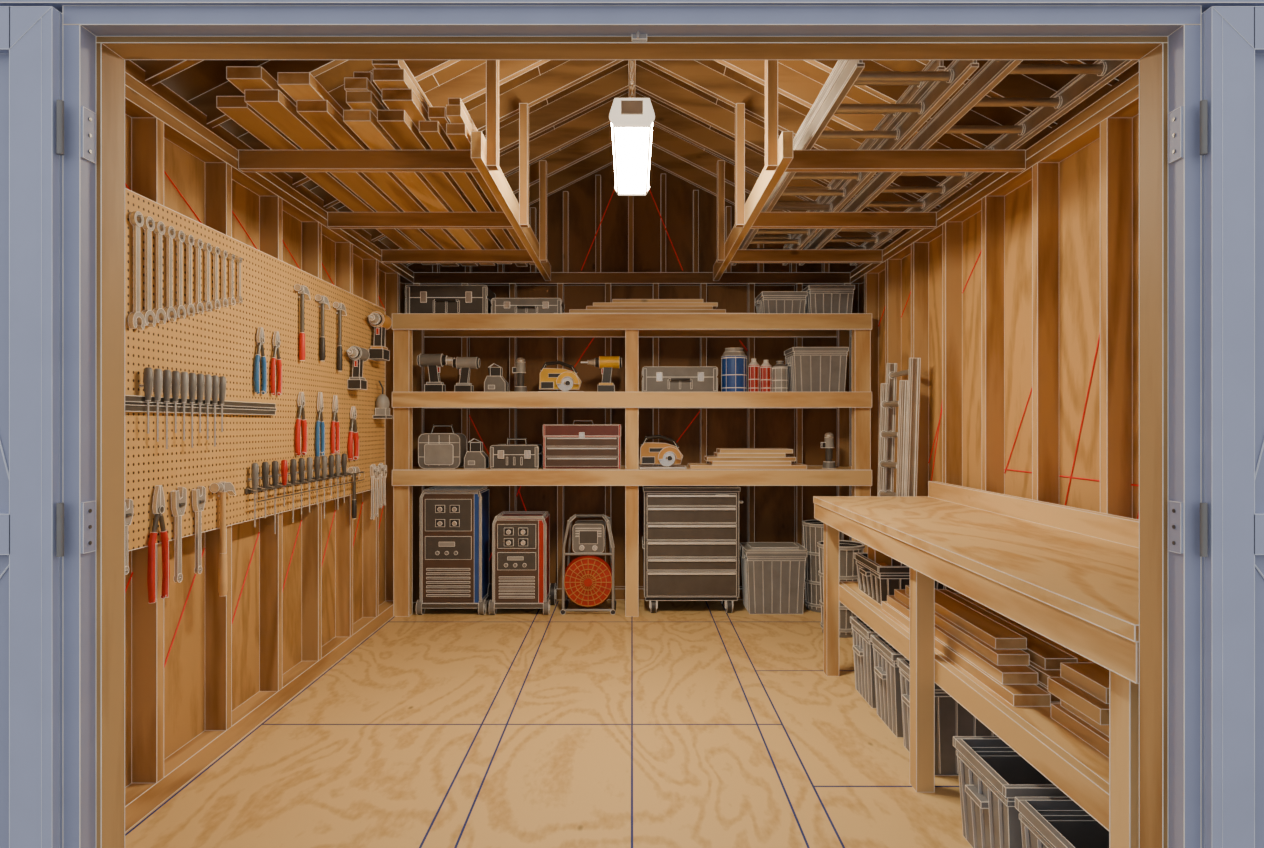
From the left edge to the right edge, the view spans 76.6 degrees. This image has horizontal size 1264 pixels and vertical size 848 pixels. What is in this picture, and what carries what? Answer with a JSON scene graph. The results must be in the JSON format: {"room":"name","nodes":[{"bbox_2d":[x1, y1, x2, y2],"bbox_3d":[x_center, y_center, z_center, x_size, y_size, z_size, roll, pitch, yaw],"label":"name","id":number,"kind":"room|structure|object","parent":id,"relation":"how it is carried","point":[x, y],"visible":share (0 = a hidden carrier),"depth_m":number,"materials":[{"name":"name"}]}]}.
{"room":"tool shed","nodes":[
{"label":"tool shed","id":0,"kind":"room"},
{"bbox_2d":[125,60,413,831],"bbox_3d":[-1.855,0.055,4.197,0.112,2.792,4.997,0,0,0],"label":"wall","id":1,"kind":"structure","parent":0,"point":[204,668],"depth_m":3.82,"materials":[{"name":"brown wood"}]},
{"bbox_2d":[125,188,384,550],"bbox_3d":[-1.781,-0.190,3.765,0.039,1.282,4.032,0,0,0],"label":"pegboard","id":2,"kind":"object","parent":1,"relation":"attached to","point":[223,341],"depth_m":3.61,"materials":[{"name":"beige wood"}]},
{"bbox_2d":[125,499,132,574],"bbox_3d":[-1.768,0.394,2.793,0.032,0.263,0.061,0,0,0],"label":"wrench","id":3,"kind":"object","parent":2,"relation":"hanging from","point":[128,502],"visible":0.42,"depth_m":2.80,"materials":[{"name":"metal"}]},
{"bbox_2d":[128,211,144,329],"bbox_3d":[-1.770,-0.549,2.860,0.028,0.421,0.070,0,0,0],"label":"wrench","id":4,"kind":"object","parent":2,"relation":"hanging from","point":[136,218],"visible":1,"depth_m":2.85,"materials":[{"name":"metal"}]},
{"bbox_2d":[139,367,152,433],"bbox_3d":[-1.761,-0.085,2.900,0.047,0.240,0.034,0,0,0],"label":"screwdriver","id":5,"kind":"object","parent":2,"relation":"attached to","point":[147,384],"visible":1,"depth_m":2.89,"materials":[{"name":"grey plastic"}]},
{"bbox_2d":[141,216,155,326],"bbox_3d":[-1.770,-0.558,2.928,0.028,0.402,0.067,0,0,0],"label":"wrench","id":6,"kind":"object","parent":2,"relation":"hanging from","point":[148,226],"visible":0.93,"depth_m":2.92,"materials":[{"name":"metal"}]},
{"bbox_2d":[152,368,162,441],"bbox_3d":[-1.761,-0.070,2.958,0.047,0.270,0.034,0,0,0],"label":"screwdriver","id":7,"kind":"object","parent":2,"relation":"attached to","point":[157,373],"visible":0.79,"depth_m":2.95,"materials":[{"name":"plastic"}]},
{"bbox_2d":[147,485,169,603],"bbox_3d":[-1.770,0.444,2.990,0.029,0.430,0.121,0,0,0],"label":"pliers","id":8,"kind":"object","parent":2,"relation":"hanging from","point":[158,505],"visible":1,"depth_m":2.98,"materials":[{"name":"metal"}]},
{"bbox_2d":[153,221,166,323],"bbox_3d":[-1.770,-0.567,2.996,0.028,0.382,0.063,0,0,0],"label":"wrench","id":9,"kind":"object","parent":2,"relation":"hanging from","point":[159,230],"visible":0.94,"depth_m":2.99,"materials":[{"name":"metal"}]},
{"bbox_2d":[162,369,171,448],"bbox_3d":[-1.761,-0.055,3.016,0.047,0.300,0.034,0,0,0],"label":"screwdriver","id":10,"kind":"object","parent":2,"relation":"attached to","point":[167,374],"visible":0.81,"depth_m":3.01,"materials":[{"name":"grey plastic"}]},
{"bbox_2d":[163,226,175,321],"bbox_3d":[-1.770,-0.576,3.064,0.028,0.363,0.060,0,0,0],"label":"wrench","id":11,"kind":"object","parent":2,"relation":"hanging from","point":[169,233],"visible":0.94,"depth_m":3.06,"materials":[{"name":"metal"}]},
{"bbox_2d":[171,371,179,432],"bbox_3d":[-1.761,-0.085,3.074,0.047,0.240,0.034,0,0,0],"label":"screwdriver","id":12,"kind":"object","parent":2,"relation":"attached to","point":[175,387],"visible":0.8,"depth_m":3.07,"materials":[{"name":"grey plastic"}]},
{"bbox_2d":[171,487,186,582],"bbox_3d":[-1.767,0.432,3.123,0.034,0.372,0.074,0,0,0],"label":"wrench","id":13,"kind":"object","parent":2,"relation":"hanging from","point":[178,497],"visible":1,"depth_m":3.11,"materials":[{"name":"metal"}]},
{"bbox_2d":[174,230,185,318],"bbox_3d":[-1.770,-0.586,3.132,0.028,0.344,0.057,0,0,0],"label":"wrench","id":14,"kind":"object","parent":2,"relation":"hanging from","point":[180,310],"visible":0.96,"depth_m":3.12,"materials":[{"name":"metal"}]},
{"bbox_2d":[180,372,188,440],"bbox_3d":[-1.761,-0.070,3.132,0.047,0.270,0.034,0,0,0],"label":"screwdriver","id":15,"kind":"object","parent":2,"relation":"attached to","point":[184,376],"visible":0.8,"depth_m":3.12,"materials":[{"name":"plastic"}]},
{"bbox_2d":[184,235,194,315],"bbox_3d":[-1.770,-0.595,3.200,0.028,0.324,0.054,0,0,0],"label":"wrench","id":16,"kind":"object","parent":2,"relation":"hanging from","point":[189,239],"visible":0.95,"depth_m":3.19,"materials":[{"name":"metal"}]},
{"bbox_2d":[188,372,196,447],"bbox_3d":[-1.761,-0.055,3.190,0.047,0.300,0.034,0,0,0],"label":"screwdriver","id":17,"kind":"object","parent":2,"relation":"attached to","point":[192,390],"visible":0.77,"depth_m":3.18,"materials":[{"name":"grey plastic"}]},
{"bbox_2d":[193,239,203,313],"bbox_3d":[-1.770,-0.604,3.268,0.028,0.304,0.051,0,0,0],"label":"wrench","id":18,"kind":"object","parent":2,"relation":"hanging from","point":[198,243],"visible":0.96,"depth_m":3.26,"materials":[{"name":"metal"}]},
{"bbox_2d":[192,486,205,573],"bbox_3d":[-1.768,0.433,3.268,0.033,0.357,0.067,0,0,0],"label":"wrench","id":19,"kind":"object","parent":2,"relation":"hanging from","point":[198,495],"visible":1,"depth_m":3.25,"materials":[{"name":"metal"}]},
{"bbox_2d":[196,373,204,432],"bbox_3d":[-1.761,-0.085,3.248,0.047,0.240,0.034,0,0,0],"label":"screwdriver","id":20,"kind":"object","parent":2,"relation":"attached to","point":[200,377],"visible":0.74,"depth_m":3.24,"materials":[{"name":"grey plastic"}]},
{"bbox_2d":[202,243,211,311],"bbox_3d":[-1.770,-0.613,3.336,0.028,0.285,0.048,0,0,0],"label":"wrench","id":21,"kind":"object","parent":2,"relation":"hanging from","point":[207,248],"visible":0.96,"depth_m":3.33,"materials":[{"name":"metal"}]},
{"bbox_2d":[204,374,211,439],"bbox_3d":[-1.761,-0.070,3.306,0.047,0.270,0.034,0,0,0],"label":"screwdriver","id":22,"kind":"object","parent":2,"relation":"attached to","point":[208,380],"visible":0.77,"depth_m":3.30,"materials":[{"name":"plastic"}]},
{"bbox_2d":[211,375,218,446],"bbox_3d":[-1.761,-0.055,3.364,0.047,0.300,0.034,0,0,0],"label":"screwdriver","id":23,"kind":"object","parent":2,"relation":"attached to","point":[215,379],"visible":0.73,"depth_m":3.36,"materials":[{"name":"grey plastic"}]},
{"bbox_2d":[211,247,219,309],"bbox_3d":[-1.770,-0.622,3.404,0.028,0.266,0.044,0,0,0],"label":"wrench","id":24,"kind":"object","parent":2,"relation":"hanging from","point":[215,303],"visible":0.96,"depth_m":3.40,"materials":[{"name":"metal"}]},
{"bbox_2d":[218,376,225,431],"bbox_3d":[-1.761,-0.085,3.422,0.047,0.240,0.034,0,0,0],"label":"screwdriver","id":25,"kind":"object","parent":2,"relation":"attached to","point":[222,380],"visible":0.78,"depth_m":3.41,"materials":[{"name":"grey plastic"}]},
{"bbox_2d":[209,482,235,595],"bbox_3d":[-1.764,0.495,3.458,0.042,0.492,0.159,0,0,0],"label":"hammer","id":26,"kind":"object","parent":2,"relation":"hanging from","point":[222,487],"visible":1,"depth_m":3.44,"materials":[{"name":"brown wood"}]},
{"bbox_2d":[219,250,227,306],"bbox_3d":[-1.770,-0.631,3.472,0.028,0.246,0.041,0,0,0],"label":"wrench","id":27,"kind":"object","parent":2,"relation":"hanging from","point":[223,301],"visible":0.99,"depth_m":3.46,"materials":[{"name":"metal"}]},
{"bbox_2d":[227,254,235,304],"bbox_3d":[-1.770,-0.640,3.540,0.028,0.226,0.038,0,0,0],"label":"wrench","id":28,"kind":"object","parent":2,"relation":"hanging from","point":[231,300],"visible":1,"depth_m":3.53,"materials":[{"name":"metal"}]},
{"bbox_2d":[235,257,242,302],"bbox_3d":[-1.770,-0.649,3.608,0.028,0.207,0.034,0,0,0],"label":"wrench","id":29,"kind":"object","parent":2,"relation":"hanging from","point":[238,299],"visible":0.99,"depth_m":3.60,"materials":[{"name":"metal"}]},
{"bbox_2d":[254,327,266,394],"bbox_3d":[-1.770,-0.301,3.810,0.028,0.320,0.106,0,0,0],"label":"pliers","id":30,"kind":"object","parent":2,"relation":"hanging from","point":[260,337],"visible":1,"depth_m":3.79,"materials":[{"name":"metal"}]},
{"bbox_2d":[270,331,282,395],"bbox_3d":[-1.770,-0.301,3.980,0.028,0.320,0.106,0,0,0],"label":"pliers","id":31,"kind":"object","parent":2,"relation":"hanging from","point":[276,338],"visible":1,"depth_m":3.97,"materials":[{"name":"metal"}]},
{"bbox_2d":[295,392,307,455],"bbox_3d":[-1.769,0.000,4.280,0.030,0.341,0.126,0,0,0],"label":"pliers","id":32,"kind":"object","parent":2,"relation":"hanging from","point":[301,399],"visible":1,"depth_m":4.26,"materials":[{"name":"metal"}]},
{"bbox_2d":[294,284,310,360],"bbox_3d":[-1.765,-0.539,4.287,0.038,0.401,0.139,0,0,0],"label":"hammer","id":33,"kind":"object","parent":2,"relation":"attached to","point":[304,293],"visible":1,"depth_m":4.27,"materials":[{"name":"metal"}]},
{"bbox_2d":[244,471,364,502],"bbox_3d":[-1.757,0.331,4.440,0.054,0.066,1.520,0,0,0],"label":"tool rack","id":34,"kind":"object","parent":2,"relation":"attached to","point":[279,485],"visible":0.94,"depth_m":4.16,"materials":[{"name":"metal"}]},
{"bbox_2d":[248,463,258,526],"bbox_3d":[-1.761,0.330,3.720,0.047,0.300,0.034,0,0,0],"label":"screwdriver","id":35,"kind":"object","parent":34,"relation":"in","point":[254,478],"visible":1,"depth_m":3.71,"materials":[{"name":"grey plastic"}]},
{"bbox_2d":[259,462,268,517],"bbox_3d":[-1.761,0.315,3.825,0.047,0.270,0.034,0,0,0],"label":"screwdriver","id":36,"kind":"object","parent":34,"relation":"in","point":[265,466],"visible":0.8,"depth_m":3.82,"materials":[{"name":"plastic"}]},
{"bbox_2d":[269,461,278,533],"bbox_3d":[-1.761,0.360,3.930,0.047,0.360,0.034,0,0,0],"label":"screwdriver","id":37,"kind":"object","parent":34,"relation":"in","point":[275,465],"visible":0.89,"depth_m":3.92,"materials":[{"name":"plastic"}]},
{"bbox_2d":[288,459,296,522],"bbox_3d":[-1.761,0.345,4.140,0.047,0.330,0.034,0,0,0],"label":"screwdriver","id":38,"kind":"object","parent":34,"relation":"in","point":[293,462],"visible":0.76,"depth_m":4.13,"materials":[{"name":"plastic"}]},
{"bbox_2d":[348,466,360,518],"bbox_3d":[-1.765,0.435,5.087,0.038,0.331,0.139,0,0,0],"label":"hammer","id":39,"kind":"object","parent":34,"relation":"hanging from","point":[354,469],"visible":0.94,"depth_m":5.07,"materials":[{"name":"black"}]},
{"bbox_2d":[315,392,324,456],"bbox_3d":[-1.770,0.003,4.540,0.028,0.368,0.106,0,0,0],"label":"pliers","id":40,"kind":"object","parent":2,"relation":"hanging from","point":[319,423],"visible":0.99,"depth_m":4.53,"materials":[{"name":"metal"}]},
{"bbox_2d":[315,294,329,360],"bbox_3d":[-1.765,-0.544,4.566,0.038,0.371,0.139,0,0,0],"label":"hammer","id":41,"kind":"object","parent":2,"relation":"attached to","point":[323,300],"visible":1,"depth_m":4.55,"materials":[{"name":"black metal"}]},
{"bbox_2d":[331,395,339,453],"bbox_3d":[-1.770,0.004,4.770,0.028,0.349,0.106,0,0,0],"label":"pliers","id":42,"kind":"object","parent":2,"relation":"hanging from","point":[335,423],"visible":1,"depth_m":4.76,"materials":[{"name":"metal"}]},
{"bbox_2d":[333,302,346,370],"bbox_3d":[-1.765,-0.524,4.837,0.038,0.411,0.139,0,0,0],"label":"hammer","id":43,"kind":"object","parent":2,"relation":"attached to","point":[340,307],"visible":1,"depth_m":4.82,"materials":[{"name":"black metal"}]},
{"bbox_2d":[347,406,358,460],"bbox_3d":[-1.769,0.061,5.080,0.035,0.344,0.155,0,0,0],"label":"pliers","id":44,"kind":"object","parent":2,"relation":"hanging from","point":[352,434],"visible":1,"depth_m":5.06,"materials":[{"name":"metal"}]},
{"bbox_2d":[346,346,369,389],"bbox_3d":[-1.739,-0.355,5.032,0.088,0.272,0.300,0,0,0],"label":"cordless drill","id":45,"kind":"object","parent":2,"relation":"attached to","point":[359,355],"visible":1,"depth_m":5.03,"materials":[{"name":"black plastic"}]},
{"bbox_2d":[368,311,391,360],"bbox_3d":[-1.731,-0.601,5.436,0.105,0.324,0.357,0,0,0],"label":"cordless drill","id":46,"kind":"object","parent":2,"relation":"attached to","point":[381,322],"visible":0.99,"depth_m":5.44,"materials":[{"name":"black plastic"}]},
{"bbox_2d":[373,381,391,417],"bbox_3d":[-1.739,-0.171,5.580,0.092,0.264,0.142,0,0,0],"label":"sander","id":47,"kind":"object","parent":2,"relation":"hanging from","point":[382,410],"visible":1,"depth_m":5.53,"materials":[{"name":"plastic"}]},
{"bbox_2d":[125,600,971,847],"bbox_3d":[0.000,1.479,4.125,3.800,0.061,5.150,0,0,0],"label":"floor","id":48,"kind":"structure","parent":0,"point":[683,724],"depth_m":3.59,"materials":[{"name":"brown wood"}]},
{"bbox_2d":[416,486,491,614],"bbox_3d":[-1.375,0.975,6.275,0.552,0.952,0.482,0,0,0],"label":"machine","id":49,"kind":"object","parent":48,"relation":"on","point":[454,520],"visible":0.94,"depth_m":6.07,"materials":[{"name":"blue paint"}]},
{"bbox_2d":[489,511,556,614],"bbox_3d":[-0.855,1.075,6.275,0.492,0.752,0.482,0,0,0],"label":"machine","id":50,"kind":"object","parent":48,"relation":"on","point":[520,539],"visible":1,"depth_m":6.07,"materials":[{"name":"red paint"}]},
{"bbox_2d":[560,514,615,614],"bbox_3d":[-0.335,1.079,6.255,0.422,0.745,0.352,0,0,0],"label":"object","id":51,"kind":"object","parent":48,"relation":"on","point":[588,580],"visible":1,"depth_m":6.12,"materials":[{"name":"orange plastic"}]},
{"bbox_2d":[392,313,871,616],"bbox_3d":[0.000,0.312,6.290,3.593,2.278,0.613,0,0,0],"label":"shelving unit","id":52,"kind":"object","parent":48,"relation":"on","point":[409,398],"visible":0.9,"depth_m":5.99,"materials":[{"name":"brown wood"}]},
{"bbox_2d":[417,354,454,391],"bbox_3d":[-1.498,-0.395,6.250,0.343,0.311,0.101,0,0,0],"label":"cordless drill","id":53,"kind":"object","parent":52,"relation":"on","point":[433,362],"visible":0.98,"depth_m":6.21,"materials":[{"name":"black plastic"}]},
{"bbox_2d":[418,425,465,468],"bbox_3d":[-1.490,0.175,6.293,0.323,0.342,0.258,0,0,0],"label":"tool case","id":54,"kind":"object","parent":52,"relation":"on","point":[435,450],"visible":0.98,"depth_m":6.18,"materials":[{"name":"grey plastic"}]},
{"bbox_2d":[405,285,495,312],"bbox_3d":[-1.425,-0.946,6.301,0.632,0.242,0.400,0,0,0],"label":"tool case","id":55,"kind":"object","parent":52,"relation":"on","point":[419,298],"visible":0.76,"depth_m":6.14,"materials":[{"name":"plastic"}]},
{"bbox_2d":[447,357,479,391],"bbox_3d":[-1.349,-0.382,6.250,0.315,0.286,0.093,0,0,0],"label":"cordless drill","id":56,"kind":"object","parent":52,"relation":"on","point":[464,364],"visible":0.96,"depth_m":6.22,"materials":[{"name":"black plastic"}]},
{"bbox_2d":[464,438,488,468],"bbox_3d":[-1.215,0.227,6.248,0.163,0.238,0.146,0,0,0],"label":"charger","id":57,"kind":"object","parent":52,"relation":"on","point":[475,458],"visible":1,"depth_m":6.18,"materials":[{"name":"grey plastic"}]},
{"bbox_2d":[484,363,507,391],"bbox_3d":[-1.060,-0.358,6.248,0.163,0.238,0.146,0,0,0],"label":"charger","id":58,"kind":"object","parent":52,"relation":"on","point":[494,382],"visible":0.89,"depth_m":6.18,"materials":[{"name":"grey plastic"}]},
{"bbox_2d":[490,438,541,468],"bbox_3d":[-0.905,0.228,6.279,0.372,0.236,0.284,0,0,0],"label":"tool case","id":59,"kind":"object","parent":52,"relation":"on","point":[502,456],"visible":1,"depth_m":6.15,"materials":[{"name":"plastic"}]},
{"bbox_2d":[512,357,526,391],"bbox_3d":[-0.873,-0.380,6.250,0.118,0.282,0.113,0,0,0],"label":"tool","id":60,"kind":"object","parent":52,"relation":"on","point":[520,369],"visible":0.91,"depth_m":6.22,"materials":[{"name":"grey plastic"}]},
{"bbox_2d":[491,298,564,312],"bbox_3d":[-0.810,-0.895,6.251,0.542,0.142,0.300,0,0,0],"label":"tool case","id":61,"kind":"object","parent":52,"relation":"on","point":[499,305],"visible":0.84,"depth_m":6.14,"materials":[{"name":"grey plastic"}]},
{"bbox_2d":[538,361,583,391],"bbox_3d":[-0.550,-0.367,6.250,0.349,0.255,0.166,0,0,0],"label":"saw","id":62,"kind":"object","parent":52,"relation":"on","point":[564,380],"visible":0.96,"depth_m":6.23,"materials":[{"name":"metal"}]},
{"bbox_2d":[543,420,620,468],"bbox_3d":[-0.385,0.157,6.302,0.602,0.377,0.338,0,0,0],"label":"tool chest","id":63,"kind":"object","parent":52,"relation":"on","point":[565,446],"visible":0.98,"depth_m":6.14,"materials":[{"name":"metal"}]},
{"bbox_2d":[581,356,621,391],"bbox_3d":[-0.240,-0.384,6.250,0.320,0.290,0.094,0,0,0],"label":"cordless drill","id":64,"kind":"object","parent":52,"relation":"on","point":[607,363],"visible":0.97,"depth_m":6.22,"materials":[{"name":"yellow plastic"}]},
{"bbox_2d":[569,299,725,312],"bbox_3d":[0.175,-0.894,6.280,1.552,0.140,0.282,0,0,0],"label":"boards","id":65,"kind":"object","parent":52,"relation":"on","point":[617,305],"visible":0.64,"depth_m":6.16,"materials":[{"name":"brown wood"}]},
{"bbox_2d":[640,435,685,468],"bbox_3d":[0.240,0.214,6.250,0.360,0.263,0.170,0,0,0],"label":"saw","id":66,"kind":"object","parent":52,"relation":"on","point":[665,454],"visible":1,"depth_m":6.23,"materials":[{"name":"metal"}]},
{"bbox_2d":[642,367,717,391],"bbox_3d":[0.370,-0.341,6.286,0.582,0.202,0.330,0,0,0],"label":"tool case","id":67,"kind":"object","parent":52,"relation":"on","point":[654,379],"visible":0.94,"depth_m":6.16,"materials":[{"name":"grey plastic"}]},
{"bbox_2d":[721,348,746,391],"bbox_3d":[0.800,-0.415,6.270,0.202,0.352,0.202,0,0,0],"label":"canister","id":68,"kind":"object","parent":52,"relation":"on","point":[733,360],"visible":0.84,"depth_m":6.19,"materials":[{"name":"paint"}]},
{"bbox_2d":[688,448,806,468],"bbox_3d":[0.895,0.271,6.275,0.892,0.150,0.292,0,0,0],"label":"boards","id":69,"kind":"object","parent":52,"relation":"on","point":[724,458],"visible":0.98,"depth_m":6.15,"materials":[{"name":"brown wood"}]},
{"bbox_2d":[748,359,759,391],"bbox_3d":[0.955,-0.376,6.270,0.090,0.272,0.090,0,0,0],"label":"spray bottle","id":70,"kind":"object","parent":52,"relation":"on","point":[753,367],"visible":0.84,"depth_m":6.24,"materials":[{"name":"red paint"}]},
{"bbox_2d":[760,360,771,391],"bbox_3d":[1.050,-0.370,6.270,0.090,0.262,0.090,0,0,0],"label":"spray bottle","id":71,"kind":"object","parent":52,"relation":"on","point":[765,369],"visible":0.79,"depth_m":6.24,"materials":[{"name":"red paint"}]},
{"bbox_2d":[772,361,787,391],"bbox_3d":[1.160,-0.365,6.270,0.126,0.252,0.126,0,0,0],"label":"canister","id":72,"kind":"object","parent":52,"relation":"on","point":[780,370],"visible":0.84,"depth_m":6.22,"materials":[{"name":"plastic"}]},
{"bbox_2d":[755,291,806,312],"bbox_3d":[1.173,-0.920,6.320,0.383,0.192,0.362,0,0,0],"label":"storage bin","id":73,"kind":"object","parent":52,"relation":"on","point":[766,301],"visible":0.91,"depth_m":6.15,"materials":[{"name":"plastic"}]},
{"bbox_2d":[784,347,848,391],"bbox_3d":[1.452,-0.415,6.335,0.458,0.352,0.372,0,0,0],"label":"storage bin","id":74,"kind":"object","parent":52,"relation":"on","point":[810,369],"visible":0.91,"depth_m":6.17,"materials":[{"name":"plastic"}]},
{"bbox_2d":[802,285,854,312],"bbox_3d":[1.535,-0.946,6.320,0.388,0.242,0.362,0,0,0],"label":"storage bin","id":75,"kind":"object","parent":52,"relation":"on","point":[819,298],"visible":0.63,"depth_m":6.15,"materials":[{"name":"plastic"}]},
{"bbox_2d":[821,432,835,468],"bbox_3d":[1.538,0.205,6.250,0.118,0.282,0.113,0,0,0],"label":"tool","id":76,"kind":"object","parent":52,"relation":"on","point":[828,443],"visible":1,"depth_m":6.22,"materials":[{"name":"grey plastic"}]},
{"bbox_2d":[642,486,742,612],"bbox_3d":[0.468,0.967,6.295,0.773,0.967,0.452,0,0,0],"label":"tool chest","id":77,"kind":"object","parent":48,"relation":"on","point":[690,539],"visible":0.99,"depth_m":6.09,"materials":[{"name":"metal"}]},
{"bbox_2d":[740,542,806,613],"bbox_3d":[1.100,1.198,6.260,0.486,0.506,0.370,0,0,0],"label":"storage tote","id":78,"kind":"object","parent":48,"relation":"on","point":[773,573],"visible":1,"depth_m":6.09,"materials":[{"name":"plastic"}]},
{"bbox_2d":[802,520,843,612],"bbox_3d":[1.500,1.110,6.270,0.331,0.681,0.331,0,0,0],"label":"trash can","id":79,"kind":"object","parent":48,"relation":"on","point":[813,530],"visible":0.41,"depth_m":6.17,"materials":[{"name":"grey plastic"}]},
{"bbox_2d":[817,540,864,637],"bbox_3d":[1.450,1.140,5.550,0.321,0.621,0.321,0,0,0],"label":"trash can","id":80,"kind":"object","parent":48,"relation":"on","point":[847,563],"visible":0.48,"depth_m":5.42,"materials":[{"name":"grey plastic"}]},
{"bbox_2d":[850,616,877,707],"bbox_3d":[1.410,1.255,4.230,0.453,0.392,0.343,0,0,0],"label":"storage bin","id":81,"kind":"object","parent":48,"relation":"on","point":[862,645],"visible":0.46,"depth_m":4.17,"materials":[{"name":"plastic"}]},
{"bbox_2d":[870,635,904,737],"bbox_3d":[1.410,1.255,3.850,0.453,0.392,0.343,0,0,0],"label":"storage bin","id":82,"kind":"object","parent":48,"relation":"on","point":[887,675],"visible":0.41,"depth_m":3.79,"materials":[{"name":"plastic"}]},
{"bbox_2d":[877,358,920,495],"bbox_3d":[1.710,0.519,5.200,0.164,1.864,0.469,0,0,0],"label":"step ladder","id":83,"kind":"object","parent":48,"relation":"on","point":[906,485],"visible":0.44,"depth_m":5.00,"materials":[{"name":"metal"}]},
{"bbox_2d":[897,658,996,775],"bbox_3d":[1.410,1.255,3.450,0.453,0.392,0.343,0,0,0],"label":"storage bin","id":84,"kind":"object","parent":48,"relation":"on","point":[952,719],"visible":0.29,"depth_m":3.29,"materials":[{"name":"plastic"}]},
{"bbox_2d":[813,481,1138,847],"bbox_3d":[1.435,0.895,3.225,0.722,1.112,3.032,0,0,0],"label":"workbench","id":85,"kind":"object","parent":48,"relation":"on","point":[1068,575],"visible":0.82,"depth_m":2.73,"materials":[{"name":"brown wood"}]},
{"bbox_2d":[854,546,943,605],"bbox_3d":[1.425,0.799,4.275,0.388,0.253,0.453,0,0,0],"label":"basket","id":86,"kind":"object","parent":85,"relation":"on","point":[879,574],"visible":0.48,"depth_m":4.15,"materials":[{"name":"plastic"}]},
{"bbox_2d":[882,585,1094,706],"bbox_3d":[1.460,0.846,3.300,0.422,0.160,1.402,0,0,0],"label":"stack","id":87,"kind":"object","parent":85,"relation":"on","point":[1014,661],"visible":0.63,"depth_m":2.93,"materials":[{"name":"brown wood"}]},
{"bbox_2d":[1048,663,1108,757],"bbox_3d":[1.440,0.836,2.350,0.282,0.180,0.342,0,0,0],"label":"wood offcuts","id":88,"kind":"object","parent":85,"relation":"on","point":[1082,689],"visible":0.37,"depth_m":2.36,"materials":[{"name":"brown wood"}]},
{"bbox_2d":[953,736,1067,847],"bbox_3d":[1.360,1.280,2.640,0.471,0.342,0.402,0,0,0],"label":"storage bin","id":89,"kind":"object","parent":48,"relation":"on","point":[992,774],"visible":0.5,"depth_m":2.68,"materials":[{"name":"plastic"}]},
{"bbox_2d":[1015,797,1108,847],"bbox_3d":[1.360,1.280,2.180,0.471,0.341,0.401,0,0,0],"label":"storage bin","id":90,"kind":"object","parent":48,"relation":"on","point":[1046,822],"visible":0.5,"depth_m":2.36,"materials":[{"name":"plastic"}]},
{"bbox_2d":[131,60,1118,265],"bbox_3d":[0.000,-1.825,4.125,4.202,1.132,5.252,0,0,0],"label":"ceiling","id":91,"kind":"structure","parent":0,"point":[570,102],"depth_m":4.80,"materials":[{"name":"brown wood"}]},
{"bbox_2d":[238,60,550,280],"bbox_3d":[-1.204,-1.522,5.000,1.183,0.717,3.002,0,0,0],"label":"storage rack","id":92,"kind":"object","parent":91,"relation":"hanging from","point":[483,156],"visible":0.97,"depth_m":4.58,"materials":[{"name":"brown wood"}]},
{"bbox_2d":[216,60,534,266],"bbox_3d":[-1.180,-1.340,4.673,0.922,0.181,3.349,0,0,0],"label":"stack","id":93,"kind":"object","parent":92,"relation":"in","point":[390,110],"visible":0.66,"depth_m":3.46,"materials":[{"name":"brown wood"}]},
{"bbox_2d":[609,60,654,194],"bbox_3d":[0.000,-1.702,3.804,0.190,0.935,1.032,0,0,0],"label":"light","id":94,"kind":"object","parent":91,"relation":"hanging from","point":[631,119],"visible":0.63,"depth_m":3.52,"materials":[{"name":"white plastic"}]},
{"bbox_2d":[713,60,1025,280],"bbox_3d":[1.204,-1.522,5.000,1.183,0.717,3.002,0,0,0],"label":"storage rack","id":95,"kind":"object","parent":91,"relation":"hanging from","point":[780,156],"visible":0.97,"depth_m":4.58,"materials":[{"name":"brown wood"}]},
{"bbox_2d":[732,60,978,264],"bbox_3d":[1.000,-1.335,4.550,0.428,0.172,3.502,0,0,0],"label":"ladder","id":96,"kind":"object","parent":95,"relation":"on","point":[929,88],"visible":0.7,"depth_m":3.52,"materials":[{"name":"metal"}]},
{"bbox_2d":[799,60,1138,264],"bbox_3d":[1.530,-1.296,4.520,0.428,0.092,3.562,0,0,0],"label":"ladder","id":97,"kind":"object","parent":95,"relation":"on","point":[1091,77],"visible":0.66,"depth_m":3.44,"materials":[{"name":"metal"}]},
{"bbox_2d":[0,0,1263,847],"bbox_3d":[0.000,-0.455,1.630,4.001,3.811,0.141,0,0,0],"label":"door frame","id":98,"kind":"structure","parent":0,"point":[1165,36],"depth_m":1.59,"materials":[{"name":"blue paint"}]},
{"bbox_2d":[0,6,95,847],"bbox_3d":[-1.550,0.307,1.578,0.942,2.227,0.069,0,0,0],"label":"door","id":99,"kind":"structure","parent":98,"relation":"in","point":[31,102],"depth_m":1.54,"materials":[{"name":"blue paint"}]},
{"bbox_2d":[1168,6,1263,847],"bbox_3d":[1.550,0.307,1.578,0.942,2.227,0.069,0,0,0],"label":"door","id":100,"kind":"structure","parent":98,"relation":"in","point":[1232,102],"depth_m":1.54,"materials":[{"name":"blue paint"}]},
{"bbox_2d":[406,163,857,599],"bbox_3d":[0.000,-0.440,6.655,3.802,3.782,0.112,0,0,0],"label":"wall","id":101,"kind":"structure","parent":0,"point":[604,245],"depth_m":6.70,"materials":[{"name":"brown wood"}]},
{"bbox_2d":[850,61,1138,592],"bbox_3d":[1.855,0.055,4.197,0.112,2.792,4.997,0,0,0],"label":"wall","id":102,"kind":"structure","parent":0,"point":[1019,309],"depth_m":3.57,"materials":[{"name":"brown wood"}]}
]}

